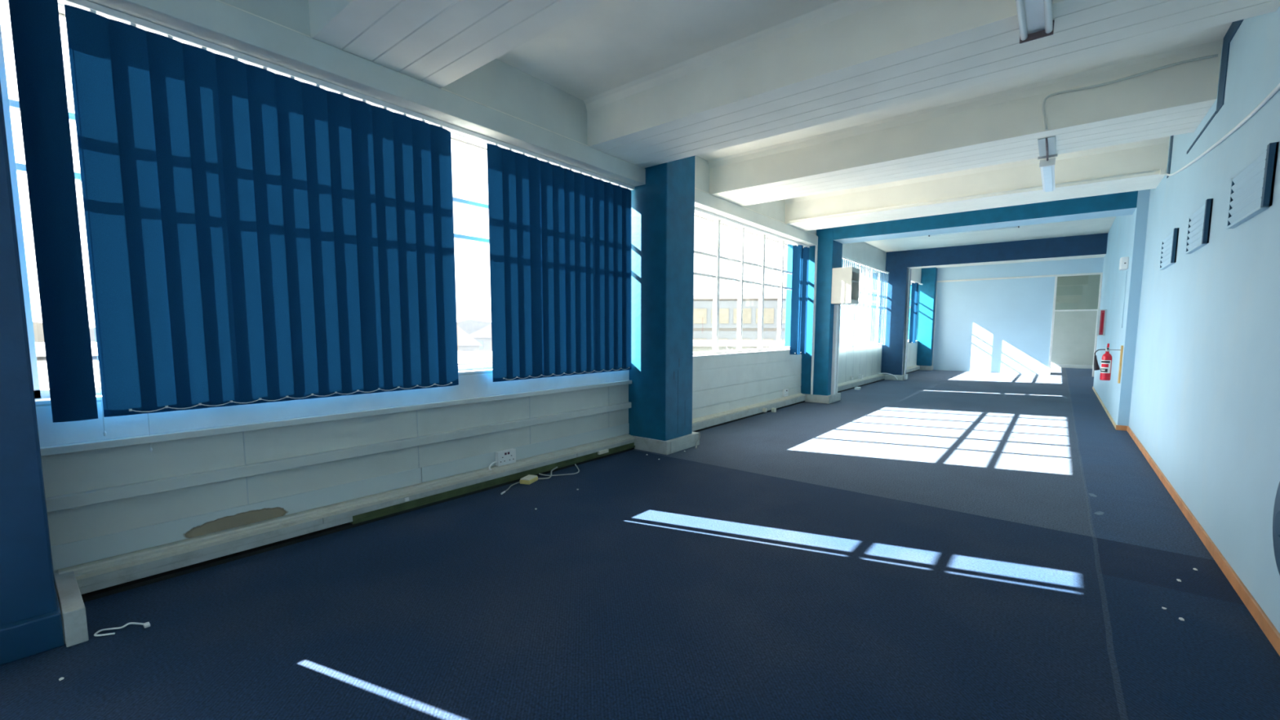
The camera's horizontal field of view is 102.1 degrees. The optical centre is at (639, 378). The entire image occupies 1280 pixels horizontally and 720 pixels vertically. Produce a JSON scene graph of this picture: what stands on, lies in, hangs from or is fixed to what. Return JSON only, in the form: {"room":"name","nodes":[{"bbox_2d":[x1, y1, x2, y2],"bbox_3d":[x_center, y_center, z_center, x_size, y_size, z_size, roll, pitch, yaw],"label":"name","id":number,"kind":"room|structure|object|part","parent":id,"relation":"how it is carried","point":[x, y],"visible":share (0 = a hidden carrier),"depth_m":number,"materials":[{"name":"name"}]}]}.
{"room":"empty office","nodes":[
{"label":"empty office","id":0,"kind":"room"},
{"bbox_2d":[35,368,631,573],"bbox_3d":[-1.812,0.490,4.798,0.440,1.120,4.910,4,7,39],"label":"wall","id":1,"kind":"structure","parent":0,"point":[208,470],"depth_m":3.64,"materials":[{"name":"grey paint"}]},
{"bbox_2d":[0,3,492,398],"bbox_3d":[-1.820,-1.163,4.652,0.072,2.200,4.910,4,7,39],"label":"window","id":2,"kind":"structure","parent":1,"relation":"in","point":[8,104],"depth_m":2.80,"materials":[{"name":"white metal"}]},
{"bbox_3d":[-1.744,-0.051,4.693,0.172,0.022,4.910,4,7,39],"label":"sill","id":3,"kind":"part","parent":1,"relation":"part of","materials":[{"name":"white paint"}]},
{"bbox_2d":[8,0,634,453],"bbox_3d":[-1.616,-0.930,4.505,0.115,2.464,4.885,4,7,38],"label":"vertical blind","id":4,"kind":"object","parent":1,"relation":"attached to","point":[255,234],"visible":1,"depth_m":3.39,"materials":[{"name":"blue fabric"}]},
{"bbox_3d":[-3.024,-0.825,2.819,0.013,2.304,0.013,2,6,16],"label":"control cord","id":5,"kind":"part","parent":4,"relation":"part of","materials":[{"name":"white plastic"}]},
{"bbox_3d":[-2.908,-0.773,2.969,0.013,2.434,0.013,2,6,16],"label":"control cord","id":6,"kind":"part","parent":4,"relation":"part of","materials":[{"name":"plastic"}]},
{"bbox_3d":[-2.273,0.112,3.728,0.010,0.027,2.021,4,7,39],"label":"chain","id":7,"kind":"part","parent":4,"relation":"part of","materials":[{"name":"white plastic"}]},
{"bbox_3d":[-0.716,-0.066,5.650,0.010,0.027,1.865,4,7,39],"label":"chain","id":8,"kind":"part","parent":4,"relation":"part of","materials":[{"name":"white plastic"}]},
{"bbox_2d":[57,434,635,602],"bbox_3d":[-1.635,0.971,4.705,0.130,0.180,4.858,4,7,39],"label":"baseboard","id":9,"kind":"structure","parent":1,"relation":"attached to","point":[101,578],"depth_m":3.67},
{"bbox_2d":[597,448,608,454],"bbox_3d":[-0.432,0.853,6.068,0.030,0.040,0.160,4,7,39],"label":"outlet cover","id":10,"kind":"object","parent":9,"relation":"attached to","point":[606,451],"visible":1,"depth_m":6.05,"materials":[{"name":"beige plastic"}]},
{"bbox_2d":[488,448,515,470],"bbox_3d":[-1.341,0.804,5.061,0.098,0.196,0.310,4,7,39],"label":"power socket","id":11,"kind":"object","parent":1,"relation":"attached to","point":[507,456],"visible":0.99,"depth_m":5.07,"materials":[{"name":"white plastic"}]},
{"bbox_3d":[-1.392,0.857,4.979,0.087,0.105,0.102,3,6,28],"label":"cord","id":12,"kind":"part","parent":11,"relation":"part of","materials":[{"name":"white plastic"}]},
{"bbox_3d":[-1.311,0.772,5.096,0.008,0.139,0.214,4,7,39],"label":"plate","id":13,"kind":"part","parent":11,"relation":"part of","materials":[{"name":"white plastic"}]},
{"bbox_2d":[58,8,787,244],"bbox_3d":[-0.089,-2.740,6.761,0.280,0.550,10.580,4,7,39],"label":"wall","id":14,"kind":"structure","parent":0,"point":[60,11],"depth_m":5.15,"materials":[{"name":"grey paint"}]},
{"bbox_2d":[58,12,787,244],"bbox_3d":[2.507,-3.054,10.203,0.020,0.560,35.400,4,7,39],"label":"ledge","id":15,"kind":"object","parent":14,"relation":"attached to","point":[60,14],"visible":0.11,"depth_m":5.18,"materials":[{"name":"white paint"}]},
{"bbox_2d":[218,0,816,235],"bbox_3d":[0.154,-2.769,6.560,0.325,0.452,10.578,4,7,39],"label":"wall","id":16,"kind":"structure","parent":0,"point":[498,85],"depth_m":4.74,"materials":[{"name":"grey paint"}]},
{"bbox_2d":[57,0,645,187],"bbox_3d":[-1.598,-2.247,4.370,0.320,0.182,4.908,4,7,39],"label":"downstand","id":17,"kind":"structure","parent":16,"relation":"attached to","point":[213,21],"depth_m":3.63,"materials":[{"name":"grey paint"}]},
{"bbox_2d":[215,0,588,146],"bbox_3d":[-1.493,-2.336,4.276,0.020,0.014,4.908,4,7,39],"label":"ridge","id":18,"kind":"object","parent":17,"relation":"on","point":[215,0],"visible":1,"depth_m":4.15,"materials":[{"name":"white paint"}]},
{"bbox_2d":[694,188,817,245],"bbox_3d":[1.913,-2.648,8.701,0.320,0.182,5.068,4,7,39],"label":"downstand","id":19,"kind":"structure","parent":16,"relation":"attached to","point":[704,201],"depth_m":8.29,"materials":[{"name":"grey paint"}]},
{"bbox_2d":[694,187,816,235],"bbox_3d":[2.018,-2.737,8.608,0.020,0.014,5.068,4,7,39],"label":"ridge","id":20,"kind":"object","parent":19,"relation":"on","point":[695,188],"visible":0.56,"depth_m":8.51,"materials":[{"name":"white paint"}]},
{"bbox_2d":[0,367,1279,719],"bbox_3d":[5.303,0.790,8.358,7.300,0.120,35.700,4,7,39],"label":"floor","id":21,"kind":"structure","parent":0,"point":[932,544],"depth_m":2.88,"materials":[{"name":"blue carpet"}]},
{"bbox_2d":[0,82,88,665],"bbox_3d":[-3.291,-0.665,2.370,1.035,3.870,0.715,4,7,39],"label":"column","id":22,"kind":"structure","parent":21,"relation":"on","point":[42,609],"depth_m":2.35,"materials":[{"name":"blue paint"}]},
{"bbox_2d":[93,622,150,636],"bbox_3d":[-2.588,1.248,2.594,0.215,0.016,0.081,-3,6,-30],"label":"cable","id":23,"kind":"object","parent":21,"relation":"on","point":[146,624],"visible":1,"depth_m":2.59,"materials":[{"name":"white plastic"}]},
{"bbox_2d":[500,463,579,494],"bbox_3d":[-0.986,0.989,5.215,0.248,0.053,1.109,4,7,39],"label":"power cable","id":24,"kind":"object","parent":21,"relation":"on","point":[529,479],"visible":1,"depth_m":5.12,"materials":[{"name":"plastic"}]},
{"bbox_3d":[-1.099,0.976,5.124,0.100,0.010,0.160,2,6,19],"label":"lid","id":25,"kind":"part","parent":24,"relation":"part of","materials":[{"name":"beige plastic"}]},
{"bbox_2d":[628,155,699,454],"bbox_3d":[0.168,-1.062,6.657,1.012,3.870,0.740,4,7,39],"label":"column","id":26,"kind":"structure","parent":21,"relation":"on","point":[663,208],"depth_m":6.31,"materials":[{"name":"blue paint"}]},
{"bbox_2d":[695,432,700,448],"bbox_3d":[0.739,0.793,6.696,0.038,0.175,0.210,2,6,21],"label":"cord","id":27,"kind":"object","parent":26,"relation":"hanging from","point":[699,433],"visible":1,"depth_m":6.73,"materials":[{"name":"white plastic"}]},
{"bbox_2d":[771,408,776,412],"bbox_3d":[2.471,0.575,9.562,0.070,0.075,0.070,4,7,39],"label":"cable gland","id":28,"kind":"object","parent":21,"relation":"on","point":[773,410],"visible":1,"depth_m":9.53,"materials":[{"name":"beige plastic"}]},
{"bbox_2d":[784,227,842,404],"bbox_3d":[3.729,-1.469,11.050,1.012,3.870,0.740,4,7,39],"label":"column","id":29,"kind":"structure","parent":21,"relation":"on","point":[829,255],"depth_m":10.69,"materials":[{"name":"blue paint"}]},
{"bbox_2d":[810,236,817,394],"bbox_3d":[3.604,-1.291,10.706,0.040,3.240,0.035,4,7,39],"label":"conduit","id":30,"kind":"object","parent":29,"relation":"attached to","point":[816,246],"visible":1,"depth_m":10.70,"materials":[{"name":"white metal"}]},
{"bbox_2d":[831,304,839,395],"bbox_3d":[4.046,-0.602,10.751,0.065,1.860,0.110,4,7,39],"label":"conduit","id":31,"kind":"object","parent":29,"relation":"attached to","point":[836,306],"visible":1,"depth_m":10.71,"materials":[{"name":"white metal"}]},
{"bbox_2d":[835,305,840,393],"bbox_3d":[4.175,-0.618,10.929,0.040,1.860,0.070,4,7,39],"label":"conduit","id":32,"kind":"object","parent":29,"relation":"attached to","point":[839,308],"visible":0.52,"depth_m":10.90,"materials":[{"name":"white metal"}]},
{"bbox_2d":[831,266,859,304],"bbox_3d":[4.184,-1.887,10.539,0.390,0.710,0.500,4,7,39],"label":"upper cabinet","id":33,"kind":"object","parent":29,"relation":"attached to","point":[845,280],"visible":1,"depth_m":10.38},
{"bbox_3d":[4.184,-1.571,10.569,0.390,0.075,0.464,4,7,39],"label":"panel","id":34,"kind":"part","parent":33,"relation":"part of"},
{"bbox_3d":[4.336,-1.905,10.726,0.390,0.710,0.018,4,7,39],"label":"panel","id":35,"kind":"part","parent":33,"relation":"part of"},
{"bbox_3d":[4.185,-2.196,10.510,0.390,0.090,0.464,4,7,39],"label":"panel","id":36,"kind":"part","parent":33,"relation":"part of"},
{"bbox_2d":[877,373,897,379],"bbox_3d":[7.400,-0.079,15.533,0.830,0.231,0.132,-2,6,-23],"label":"cord","id":37,"kind":"object","parent":21,"relation":"on","point":[877,373],"visible":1,"depth_m":15.63,"materials":[{"name":"white plastic"}]},
{"bbox_2d":[871,250,911,380],"bbox_3d":[7.746,-1.928,16.005,1.015,3.870,0.650,4,7,39],"label":"column","id":38,"kind":"structure","parent":21,"relation":"on","point":[893,350],"depth_m":15.67,"materials":[{"name":"blue paint"}]},
{"bbox_2d":[903,267,910,374],"bbox_3d":[8.074,-1.724,15.661,0.040,3.210,0.060,4,7,39],"label":"conduit","id":39,"kind":"object","parent":38,"relation":"attached to","point":[908,276],"visible":0.98,"depth_m":15.63,"materials":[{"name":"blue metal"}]},
{"bbox_2d":[907,267,937,370],"bbox_3d":[10.846,-2.290,19.918,0.905,3.870,0.380,4,7,39],"label":"column","id":40,"kind":"structure","parent":21,"relation":"on","point":[927,291],"depth_m":19.69,"materials":[{"name":"blue paint"}]},
{"bbox_2d":[1093,511,1103,515],"bbox_3d":[3.797,1.110,4.276,0.120,0.002,0.052,-3,6,-34],"label":"scrap","id":41,"kind":"object","parent":21,"relation":"on","point":[1099,513],"visible":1,"depth_m":4.28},
{"bbox_2d":[692,340,918,418],"bbox_3d":[5.315,-0.327,13.626,0.398,1.120,16.640,4,7,39],"label":"wall","id":42,"kind":"structure","parent":0,"point":[722,382],"depth_m":9.34,"materials":[{"name":"grey paint"}]},
{"bbox_3d":[1.766,-0.452,9.025,0.172,0.022,5.070,4,7,39],"label":"sill","id":43,"kind":"part","parent":42,"relation":"part of","materials":[{"name":"white paint"}]},
{"bbox_2d":[693,211,796,355],"bbox_3d":[1.696,-1.564,8.979,0.086,2.200,5.070,4,7,39],"label":"window","id":44,"kind":"structure","parent":42,"relation":"in","point":[716,276],"depth_m":9.08,"materials":[{"name":"white metal"}]},
{"bbox_2d":[694,207,809,354],"bbox_3d":[1.897,-1.455,8.829,0.165,2.217,5.035,4,7,39],"label":"vertical blind","id":45,"kind":"object","parent":44,"relation":"attached to","point":[800,269],"visible":0.98,"depth_m":10.36,"materials":[{"name":"blue fabric"}]},
{"bbox_2d":[692,393,805,431],"bbox_3d":[1.901,0.567,9.068,0.130,0.180,4.920,4,7,39],"label":"baseboard","id":46,"kind":"structure","parent":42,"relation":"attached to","point":[702,423],"depth_m":8.79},
{"bbox_2d":[782,388,788,396],"bbox_3d":[2.900,0.270,10.321,0.059,0.139,0.174,4,7,39],"label":"power socket","id":47,"kind":"object","parent":42,"relation":"attached to","point":[784,392],"visible":1,"depth_m":10.27,"materials":[{"name":"white plastic"}]},
{"bbox_3d":[2.916,0.272,10.309,0.008,0.139,0.174,4,7,39],"label":"plate","id":48,"kind":"part","parent":47,"relation":"part of","materials":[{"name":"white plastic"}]},
{"bbox_2d":[840,261,879,345],"bbox_3d":[5.490,-1.999,13.671,0.072,2.200,5.830,4,7,39],"label":"window","id":49,"kind":"structure","parent":42,"relation":"in","point":[843,261],"depth_m":14.63,"materials":[{"name":"white metal"}]},
{"bbox_3d":[5.566,-0.886,13.713,0.172,0.022,5.830,4,7,39],"label":"sill","id":50,"kind":"part","parent":42,"relation":"part of","materials":[{"name":"white paint"}]},
{"bbox_2d":[837,373,884,392],"bbox_3d":[5.703,0.133,13.760,0.130,0.180,5.670,4,7,39],"label":"baseboard","id":51,"kind":"structure","parent":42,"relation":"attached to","point":[851,384],"depth_m":13.95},
{"bbox_2d":[906,364,919,373],"bbox_3d":[9.305,-0.279,18.204,0.130,0.180,4.460,4,7,39],"label":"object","id":52,"kind":"object","parent":42,"relation":"attached to","point":[910,369],"visible":0.44,"depth_m":18.99,"materials":[{"name":"white"}]},
{"bbox_2d":[908,280,922,342],"bbox_3d":[9.284,-2.333,17.941,0.165,2.205,4.300,4,7,39],"label":"vertical blind","id":53,"kind":"object","parent":42,"relation":"attached to","point":[914,293],"visible":0.96,"depth_m":18.60,"materials":[{"name":"blue fabric"}]},
{"bbox_2d":[496,0,1232,267],"bbox_3d":[5.310,-3.197,7.983,7.300,0.150,35.700,4,7,39],"label":"ceiling","id":54,"kind":"structure","parent":0,"point":[609,45],"depth_m":4.44,"materials":[{"name":"white paint"}]},
{"bbox_2d":[308,0,604,88],"bbox_3d":[-0.015,-2.372,2.257,4.970,0.460,1.060,4,7,39],"label":"ceiling beam","id":55,"kind":"structure","parent":54,"relation":"attached to","point":[437,43],"depth_m":3.33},
{"bbox_2d":[582,0,1279,168],"bbox_3d":[1.621,-2.558,4.276,4.970,0.460,1.070,4,7,39],"label":"ceiling beam","id":56,"kind":"structure","parent":54,"relation":"attached to","point":[842,59],"depth_m":3.94,"materials":[{"name":"white paint"}]},
{"bbox_2d":[1015,0,1054,44],"bbox_3d":[2.041,-2.135,2.696,0.170,0.083,1.512,4,7,39],"label":"tube light","id":57,"kind":"object","parent":56,"relation":"attached to","point":[1038,18],"visible":1,"depth_m":3.11,"materials":[{"name":"white plastic"}]},
{"bbox_2d":[707,38,1223,206],"bbox_3d":[3.156,-2.734,6.170,4.970,0.460,1.060,4,7,39],"label":"ceiling beam","id":58,"kind":"structure","parent":54,"relation":"attached to","point":[1004,126],"depth_m":5.37,"materials":[{"name":"white paint"}]},
{"bbox_2d":[1037,135,1057,191],"bbox_3d":[4.703,-2.429,5.965,0.170,0.108,2.100,4,7,39],"label":"light","id":59,"kind":"object","parent":58,"relation":"hanging from","point":[1046,145],"visible":1,"depth_m":5.70,"materials":[{"name":"white plastic"}]},
{"bbox_3d":[4.251,-2.422,5.403,0.140,0.011,0.660,4,7,39],"label":"mounting plate","id":60,"kind":"part","parent":59,"relation":"part of","materials":[{"name":"grey paint"}]},
{"bbox_3d":[4.288,-2.407,5.452,0.020,0.057,0.781,4,7,39],"label":"rod","id":61,"kind":"part","parent":59,"relation":"part of","materials":[{"name":"metal"}]},
{"bbox_2d":[1042,165,1053,191],"bbox_3d":[4.935,-2.411,6.256,0.080,0.014,1.340,4,7,39],"label":"diffuser","id":62,"kind":"object","parent":59,"relation":"attached to","point":[1047,171],"depth_m":6.20,"materials":[{"name":"white plastic"}]},
{"bbox_2d":[1041,53,1217,129],"bbox_3d":[4.318,-2.543,4.636,1.141,0.354,0.022,4,7,39],"label":"conduit","id":63,"kind":"object","parent":58,"relation":"attached to","point":[1215,55],"visible":1,"depth_m":4.64,"materials":[{"name":"grey paint"}]},
{"bbox_2d":[928,226,1019,236],"bbox_3d":[7.708,-3.451,12.016,1.784,0.089,0.070,4,7,39],"label":"tube light","id":64,"kind":"object","parent":54,"relation":"attached to","point":[1015,226],"visible":0.27,"depth_m":11.97,"materials":[{"name":"white plastic"}]},
{"bbox_2d":[784,136,1169,231],"bbox_3d":[4.777,-2.919,8.170,4.970,0.460,1.020,4,7,39],"label":"ceiling beam","id":65,"kind":"structure","parent":54,"relation":"attached to","point":[1151,154],"depth_m":7.51,"materials":[{"name":"white paint"}]},
{"bbox_2d":[788,168,1166,222],"bbox_3d":[4.534,-2.669,7.796,4.790,0.072,0.040,4,7,39],"label":"conduit","id":66,"kind":"object","parent":65,"relation":"attached to","point":[1162,171],"visible":0.91,"depth_m":7.36,"materials":[{"name":"white plastic"}]},
{"bbox_2d":[833,191,1137,244],"bbox_3d":[5.785,-2.958,9.194,4.435,0.570,0.602,4,7,39],"label":"ceiling beam","id":67,"kind":"structure","parent":54,"relation":"attached to","point":[1125,203],"depth_m":8.74,"materials":[{"name":"blue paint"}]},
{"bbox_2d":[906,232,1107,268],"bbox_3d":[9.792,-3.446,14.135,4.435,0.510,0.502,4,7,39],"label":"ceiling beam","id":68,"kind":"structure","parent":54,"relation":"attached to","point":[1089,245],"depth_m":13.77,"materials":[{"name":"blue paint"}]},
{"bbox_2d":[842,241,921,284],"bbox_3d":[7.093,-3.528,15.546,0.380,0.600,10.970,4,7,39],"label":"wall","id":69,"kind":"structure","parent":0,"point":[863,252],"depth_m":14.31,"materials":[{"name":"grey paint"}]},
{"bbox_2d":[839,256,888,348],"bbox_3d":[5.699,-1.924,13.515,0.046,2.202,5.780,4,7,39],"label":"vertical blind","id":70,"kind":"object","parent":69,"relation":"attached to","point":[873,281],"visible":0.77,"depth_m":14.08,"materials":[{"name":"white fabric"}]},
{"bbox_2d":[933,257,1104,374],"bbox_3d":[13.368,-2.124,18.198,7.000,3.870,0.100,4,7,39],"label":"wall","id":71,"kind":"structure","parent":0,"point":[998,326],"depth_m":18.55,"materials":[{"name":"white paint"}]},
{"bbox_2d":[932,282,937,365],"bbox_3d":[11.254,-2.010,19.832,0.080,3.330,0.040,4,7,39],"label":"post","id":72,"kind":"object","parent":71,"relation":"attached to","point":[936,282],"visible":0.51,"depth_m":19.80,"materials":[{"name":"white metal"}]},
{"bbox_2d":[936,272,1102,282],"bbox_3d":[13.691,-3.517,17.795,6.160,0.060,0.140,4,7,39],"label":"rail","id":73,"kind":"object","parent":71,"relation":"attached to","point":[1088,273],"visible":0.56,"depth_m":17.94,"materials":[{"name":"white metal"}]},
{"bbox_2d":[1048,274,1102,377],"bbox_3d":[14.524,-1.766,17.289,1.220,3.330,0.150,4,7,39],"label":"door frame","id":74,"kind":"structure","parent":71,"relation":"in","point":[1101,275],"depth_m":17.45,"materials":[{"name":"white wood"}]},
{"bbox_2d":[1050,274,1100,365],"bbox_3d":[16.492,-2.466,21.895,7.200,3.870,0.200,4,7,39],"label":"door","id":75,"kind":"structure","parent":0,"point":[1073,331],"depth_m":20.89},
{"bbox_2d":[1050,364,1093,368],"bbox_3d":[16.420,-0.602,21.984,6.800,0.140,0.020,4,7,39],"label":"baseboard","id":76,"kind":"structure","parent":75,"relation":"attached to","point":[1063,366],"depth_m":21.04,"materials":[{"name":"grey paint"}]},
{"bbox_2d":[1093,189,1150,429],"bbox_3d":[9.692,-1.401,10.432,0.325,3.870,7.259,4,7,39],"label":"wall","id":77,"kind":"structure","parent":0,"point":[1126,236],"depth_m":8.34,"materials":[{"name":"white paint"}]},
{"bbox_2d":[1096,309,1106,335],"bbox_3d":[10.097,-1.233,11.323,0.140,0.570,0.017,4,7,39],"label":"fire sign","id":78,"kind":"object","parent":77,"relation":"attached to","point":[1101,320],"visible":1,"depth_m":11.32,"materials":[{"name":"red plastic"}]},
{"bbox_2d":[1092,386,1116,429],"bbox_3d":[9.557,0.486,10.716,0.014,0.060,7.258,4,7,39],"label":"baseboard","id":79,"kind":"structure","parent":77,"relation":"attached to","point":[1113,423],"depth_m":9.66,"materials":[{"name":"brown wood"}]},
{"bbox_2d":[1117,345,1123,383],"bbox_3d":[7.407,-0.225,7.978,0.022,0.580,0.100,4,7,39],"label":"board","id":80,"kind":"object","parent":77,"relation":"attached to","point":[1122,346],"visible":1,"depth_m":7.95,"materials":[{"name":"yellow wood"}]},
{"bbox_2d":[1093,343,1120,380],"bbox_3d":[7.274,-0.268,8.091,0.148,0.575,0.306,-3,6,-28],"label":"fire extinguisher","id":81,"kind":"object","parent":80,"relation":"hanging from","point":[1106,359],"visible":1,"depth_m":8.06,"materials":[{"name":"red metal"}]},
{"bbox_2d":[1115,425,1127,431],"bbox_3d":[7.312,0.743,7.862,0.123,0.075,0.017,4,7,39],"label":"baseboard","id":82,"kind":"structure","parent":77,"relation":"attached to","point":[1117,427],"depth_m":7.86,"materials":[{"name":"orange wood"}]},
{"bbox_2d":[1119,257,1128,270],"bbox_3d":[7.640,-1.820,8.172,0.095,0.190,0.228,4,7,39],"label":"fire alarm","id":83,"kind":"object","parent":77,"relation":"attached to","point":[1123,263],"visible":1,"depth_m":8.09,"materials":[{"name":"white plastic"}]},
{"bbox_2d":[1121,271,1127,328],"bbox_3d":[7.653,-1.253,8.177,0.012,0.890,0.025,4,7,39],"label":"duct","id":84,"kind":"object","parent":77,"relation":"attached to","point":[1126,271],"visible":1,"depth_m":8.17,"materials":[{"name":"blue paint"}]},
{"bbox_2d":[1128,5,1279,633],"bbox_3d":[1.608,-0.468,0.357,0.200,3.870,18.640,4,7,39],"label":"wall","id":85,"kind":"structure","parent":0,"point":[1205,402],"depth_m":3.71,"materials":[{"name":"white paint"}]},
{"bbox_2d":[1159,227,1179,270],"bbox_3d":[5.827,-1.418,5.706,0.034,0.354,0.845,4,7,39],"label":"air vent","id":86,"kind":"object","parent":85,"relation":"in","point":[1170,242],"visible":1,"depth_m":5.60,"materials":[{"name":"white metal"}]},
{"bbox_3d":[5.576,-1.391,5.396,0.034,0.350,0.045,4,7,39],"label":"plate","id":87,"kind":"part","parent":86,"relation":"part of","materials":[{"name":"blue paint"}]},
{"bbox_2d":[1166,135,1173,177],"bbox_3d":[6.281,-2.674,6.128,0.006,0.540,0.170,4,7,39],"label":"strip","id":88,"kind":"object","parent":85,"relation":"attached to","point":[1171,136],"visible":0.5,"depth_m":6.11,"materials":[{"name":"blue paint"}]},
{"bbox_2d":[1185,198,1213,253],"bbox_3d":[4.843,-1.306,4.491,0.034,0.354,0.770,4,7,39],"label":"air vent","id":89,"kind":"object","parent":85,"relation":"in","point":[1199,220],"visible":1,"depth_m":4.39,"materials":[{"name":"white metal"}]},
{"bbox_3d":[5.066,-1.329,4.763,0.031,0.318,0.005,4,7,39],"label":"plate","id":90,"kind":"part","parent":89,"relation":"part of","materials":[{"name":"blue paint"}]},
{"bbox_3d":[4.615,-1.282,4.210,0.034,0.350,0.045,4,7,39],"label":"plate","id":91,"kind":"part","parent":89,"relation":"part of","materials":[{"name":"blue paint"}]},
{"bbox_2d":[1186,111,1216,154],"bbox_3d":[5.144,-2.243,4.754,0.006,0.025,1.250,4,7,39],"label":"strip","id":92,"kind":"object","parent":85,"relation":"attached to","point":[1214,114],"visible":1,"depth_m":4.67,"materials":[{"name":"blue paint"}]},
{"bbox_2d":[1126,426,1279,656],"bbox_3d":[1.520,1.415,0.602,0.016,0.075,18.639,4,7,39],"label":"baseboard","id":93,"kind":"structure","parent":85,"relation":"attached to","point":[1258,614],"depth_m":3.25,"materials":[{"name":"orange wood"}]},
{"bbox_2d":[1164,83,1279,176],"bbox_3d":[4.164,-1.965,3.575,0.022,0.564,7.053,4,7,39],"label":"cable","id":94,"kind":"object","parent":85,"relation":"attached to","point":[1277,88],"visible":1,"depth_m":3.63,"materials":[{"name":"white plastic"}]},
{"bbox_2d":[1215,25,1231,114],"bbox_3d":[4.667,-2.465,4.139,0.006,0.590,0.230,4,7,39],"label":"strip","id":95,"kind":"object","parent":85,"relation":"attached to","point":[1225,50],"visible":1,"depth_m":4.12,"materials":[{"name":"blue paint"}]},
{"bbox_2d":[1229,19,1243,42],"bbox_3d":[4.215,-2.643,3.559,0.006,0.130,1.210,4,7,39],"label":"strip","id":96,"kind":"object","parent":85,"relation":"attached to","point":[1235,25],"visible":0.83,"depth_m":3.92,"materials":[{"name":"blue paint"}]},
{"bbox_2d":[1226,142,1279,228],"bbox_3d":[3.858,-1.193,3.276,0.034,0.354,0.855,4,7,39],"label":"air vent","id":97,"kind":"object","parent":85,"relation":"in","point":[1251,188],"visible":1,"depth_m":3.17,"materials":[{"name":"white metal"}]},
{"bbox_3d":[4.108,-1.220,3.582,0.031,0.318,0.005,4,7,39],"label":"plate","id":98,"kind":"part","parent":97,"relation":"part of","materials":[{"name":"blue paint"}]},
{"bbox_3d":[3.604,-1.166,2.962,0.034,0.350,0.045,4,7,39],"label":"plate","id":99,"kind":"part","parent":97,"relation":"part of","materials":[{"name":"blue paint"}]},
{"bbox_2d":[1272,481,1279,574],"bbox_3d":[2.787,0.623,2.187,0.115,0.640,0.640,4,7,39],"label":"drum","id":100,"kind":"object","parent":85,"relation":"attached to","point":[1276,517],"visible":1,"depth_m":2.35,"materials":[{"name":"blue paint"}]},
{"label":"outside","id":101,"kind":"structure","parent":0,"visible":0},
{"bbox_2d":[32,319,866,342],"bbox_3d":[-63.684,-18.341,193.992,520.000,7.438,30.001,-2,6,-18],"label":"hill","id":102,"kind":"structure","parent":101,"point":[469,326],"depth_m":178.29,"materials":[{"name":"white"}]},
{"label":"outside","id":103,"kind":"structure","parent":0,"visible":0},
{"bbox_2d":[35,345,101,389],"bbox_3d":[-110.584,-8.989,185.569,394.800,0.200,650.000,4,7,39],"label":"ground","id":104,"kind":"structure","parent":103,"point":[40,350],"depth_m":117.49,"materials":[{"name":"white"}]},
{"bbox_2d":[457,325,482,351],"bbox_3d":[-20.952,-1.406,56.261,5.600,9.200,8.600,-3,6,-31],"label":"house","id":105,"kind":"structure","parent":104,"relation":"on","point":[465,342],"depth_m":52.97,"materials":[{"name":"white"}]},
{"bbox_2d":[457,351,492,365],"bbox_3d":[-11.698,2.442,24.838,13.000,7.450,8.160,-2,6,-18],"label":"warehouse","id":106,"kind":"structure","parent":104,"relation":"on","point":[464,357],"depth_m":23.78,"materials":[{"name":"white"}]},
{"bbox_2d":[469,324,492,351],"bbox_3d":[-22.631,-4.295,84.836,9.600,9.600,8.600,0,5,1],"label":"house","id":107,"kind":"structure","parent":104,"relation":"on","point":[483,335],"depth_m":80.39,"materials":[{"name":"white"}]},
{"bbox_2d":[693,339,784,351],"bbox_3d":[1.562,1.574,32.182,14.400,7.850,8.400,0,5,3],"label":"building","id":108,"kind":"structure","parent":104,"relation":"on","point":[699,345],"depth_m":27.70,"materials":[{"name":"white"}]},
{"bbox_2d":[693,293,859,343],"bbox_3d":[6.231,-2.189,52.530,26.800,11.550,14.450,1,5,8],"label":"office building","id":109,"kind":"structure","parent":104,"relation":"on","point":[703,304],"depth_m":44.71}
]}

